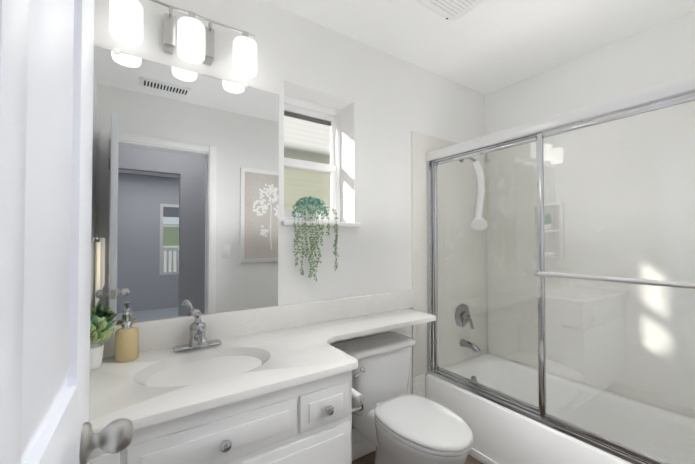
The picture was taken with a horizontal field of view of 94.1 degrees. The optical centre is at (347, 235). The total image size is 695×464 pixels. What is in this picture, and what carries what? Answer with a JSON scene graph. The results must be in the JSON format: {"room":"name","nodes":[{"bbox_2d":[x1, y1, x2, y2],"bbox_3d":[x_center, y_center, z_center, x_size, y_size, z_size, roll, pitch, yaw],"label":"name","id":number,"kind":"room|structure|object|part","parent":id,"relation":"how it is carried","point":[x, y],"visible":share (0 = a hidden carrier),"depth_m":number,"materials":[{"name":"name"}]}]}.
{"room":"bathroom","nodes":[
{"label":"bathroom","id":0,"kind":"room"},
{"bbox_2d":[94,0,484,443],"bbox_3d":[-0.010,0.071,1.988,2.860,2.460,0.200,1,-1,-34],"label":"wall","id":1,"kind":"structure","parent":0,"point":[385,104],"depth_m":1.91,"materials":[{"name":"white paint"}]},
{"bbox_2d":[109,0,256,77],"bbox_3d":[-0.655,-0.823,1.351,0.544,0.187,0.150,1,-1,-34],"label":"sconce","id":2,"kind":"object","parent":1,"relation":"attached to","point":[195,41],"visible":1,"depth_m":1.30,"materials":[{"name":"white glass"}]},
{"bbox_2d":[90,46,278,324],"bbox_3d":[-0.690,-0.189,1.403,0.824,1.077,0.009,1,-1,-34],"label":"mirror","id":3,"kind":"object","parent":1,"relation":"attached to","point":[185,170],"visible":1,"depth_m":1.38,"materials":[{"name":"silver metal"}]},
{"bbox_2d":[284,95,339,221],"bbox_3d":[-0.239,-0.430,1.927,0.442,0.720,0.052,1,-1,-34],"label":"window","id":4,"kind":"structure","parent":1,"relation":"in","point":[308,108],"depth_m":1.98,"materials":[{"name":"white plastic"}]},
{"bbox_2d":[284,111,330,125],"bbox_3d":[-0.249,-0.702,1.946,0.342,0.024,0.011,1,-1,-34],"label":"roll","id":5,"kind":"object","parent":4,"relation":"attached to","point":[310,119],"visible":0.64,"depth_m":1.95,"materials":[{"name":"grey metal"}]},
{"bbox_2d":[282,220,360,227],"bbox_3d":[-0.170,-0.059,1.834,0.484,0.026,0.178,1,-1,-34],"label":"window sill","id":6,"kind":"structure","parent":1,"relation":"attached to","point":[315,223],"depth_m":1.74,"materials":[{"name":"white paint"}]},
{"bbox_2d":[292,196,338,281],"bbox_3d":[-0.200,0.017,1.772,0.276,0.459,0.162,1,-1,-34],"label":"potted plant","id":7,"kind":"object","parent":6,"relation":"on","point":[308,213],"visible":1,"depth_m":1.72,"materials":[{"name":"green plant"}]},
{"bbox_2d":[352,438,375,460],"bbox_3d":[0.071,1.254,1.894,0.869,0.090,0.013,1,-1,-34],"label":"baseboard","id":8,"kind":"structure","parent":1,"relation":"attached to","point":[363,447],"depth_m":1.89,"materials":[{"name":"white paint"}]},
{"bbox_2d":[352,450,482,463],"bbox_3d":[0.457,1.319,1.279,2.860,0.060,1.864,1,-1,-34],"label":"floor","id":9,"kind":"structure","parent":0,"point":[368,458],"depth_m":1.86,"materials":[{"name":"wood"}]},
{"bbox_2d":[88,290,435,463],"bbox_3d":[-0.137,0.795,1.406,1.766,0.992,0.598,1,-1,-34],"label":"bathroom vanity","id":10,"kind":"object","parent":9,"relation":"on","point":[269,385],"visible":0.96,"depth_m":1.11,"materials":[{"name":"white paint"}]},
{"bbox_2d":[90,316,115,369],"bbox_3d":[-0.897,0.367,1.114,0.166,0.186,0.157,1,-1,-34],"label":"potted plant","id":11,"kind":"object","parent":10,"relation":"on","point":[101,329],"visible":0.44,"depth_m":1.11,"materials":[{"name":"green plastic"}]},
{"bbox_2d":[114,308,138,362],"bbox_3d":[-0.819,0.368,1.202,0.074,0.188,0.078,1,-1,-34],"label":"soap dispenser","id":12,"kind":"object","parent":10,"relation":"on","point":[127,342],"visible":1,"depth_m":1.18,"materials":[{"name":"yellow"}]},
{"bbox_2d":[173,309,221,352],"bbox_3d":[-0.566,0.436,1.261,0.180,0.280,0.260,1,-1,-34],"label":"faucet","id":13,"kind":"object","parent":10,"relation":"on","point":[198,343],"depth_m":1.31,"materials":[{"name":"silver metal"}]},
{"bbox_2d":[333,332,472,463],"bbox_3d":[0.291,0.943,1.613,0.458,0.702,0.708,1,-1,-34],"label":"toilet","id":14,"kind":"object","parent":9,"relation":"on","point":[393,422],"visible":0.85,"depth_m":1.61,"materials":[{"name":"white ceramic"}]},
{"bbox_3d":[0.023,0.876,1.717,0.130,0.408,0.237,1,-1,-34],"label":"lever","id":15,"kind":"part","parent":14,"relation":"part of","materials":[{"name":"silver metal"}]},
{"bbox_2d":[411,74,694,463],"bbox_3d":[1.212,0.297,1.759,0.850,2.000,1.543,1,-1,-34],"label":"tub","id":16,"kind":"object","parent":9,"relation":"on","point":[562,244],"visible":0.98,"depth_m":1.87,"materials":[{"name":"white ceramic"}]},
{"bbox_2d":[263,0,694,94],"bbox_3d":[1.691,-1.248,-0.946,6.120,0.080,7.000,1,-1,-34],"label":"ceiling","id":17,"kind":"structure","parent":0,"point":[485,47],"depth_m":1.83,"materials":[{"name":"white paint"}]},
{"bbox_2d":[415,0,484,20],"bbox_3d":[0.510,-1.145,1.562,0.320,0.041,0.260,1,-1,-34],"label":"exhaust fan light","id":18,"kind":"object","parent":17,"relation":"attached to","point":[450,10],"visible":1,"depth_m":1.60,"materials":[{"name":"white plastic"}]},
{"bbox_2d":[485,10,694,416],"bbox_3d":[1.647,0.070,1.985,0.120,2.460,1.664,1,-1,-34],"label":"wall","id":19,"kind":"structure","parent":0,"point":[662,53],"depth_m":2.00,"materials":[{"name":"white paint"}]},
{"bbox_3d":[0.946,0.048,0.578,2.620,2.460,0.120,1,-1,-34],"label":"wall","id":20,"kind":"structure","parent":0,"visible":0},
{"bbox_2d":[0,0,133,463],"bbox_3d":[-0.266,0.251,0.258,0.169,2.018,0.712,1,-1,-34],"label":"door","id":21,"kind":"structure","parent":20,"relation":"in","point":[46,88],"depth_m":0.33,"materials":[{"name":"white paint"}]},
{"bbox_3d":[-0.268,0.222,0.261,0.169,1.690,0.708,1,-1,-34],"label":"knob","id":22,"kind":"part","parent":21,"relation":"part of","materials":[{"name":"silver metal"}]},
{"label":"outside","id":23,"kind":"structure","parent":0,"visible":0},
{"bbox_2d":[284,116,330,211],"bbox_3d":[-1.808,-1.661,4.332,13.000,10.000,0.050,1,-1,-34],"label":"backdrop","id":24,"kind":"structure","parent":23,"point":[308,143],"depth_m":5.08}
]}

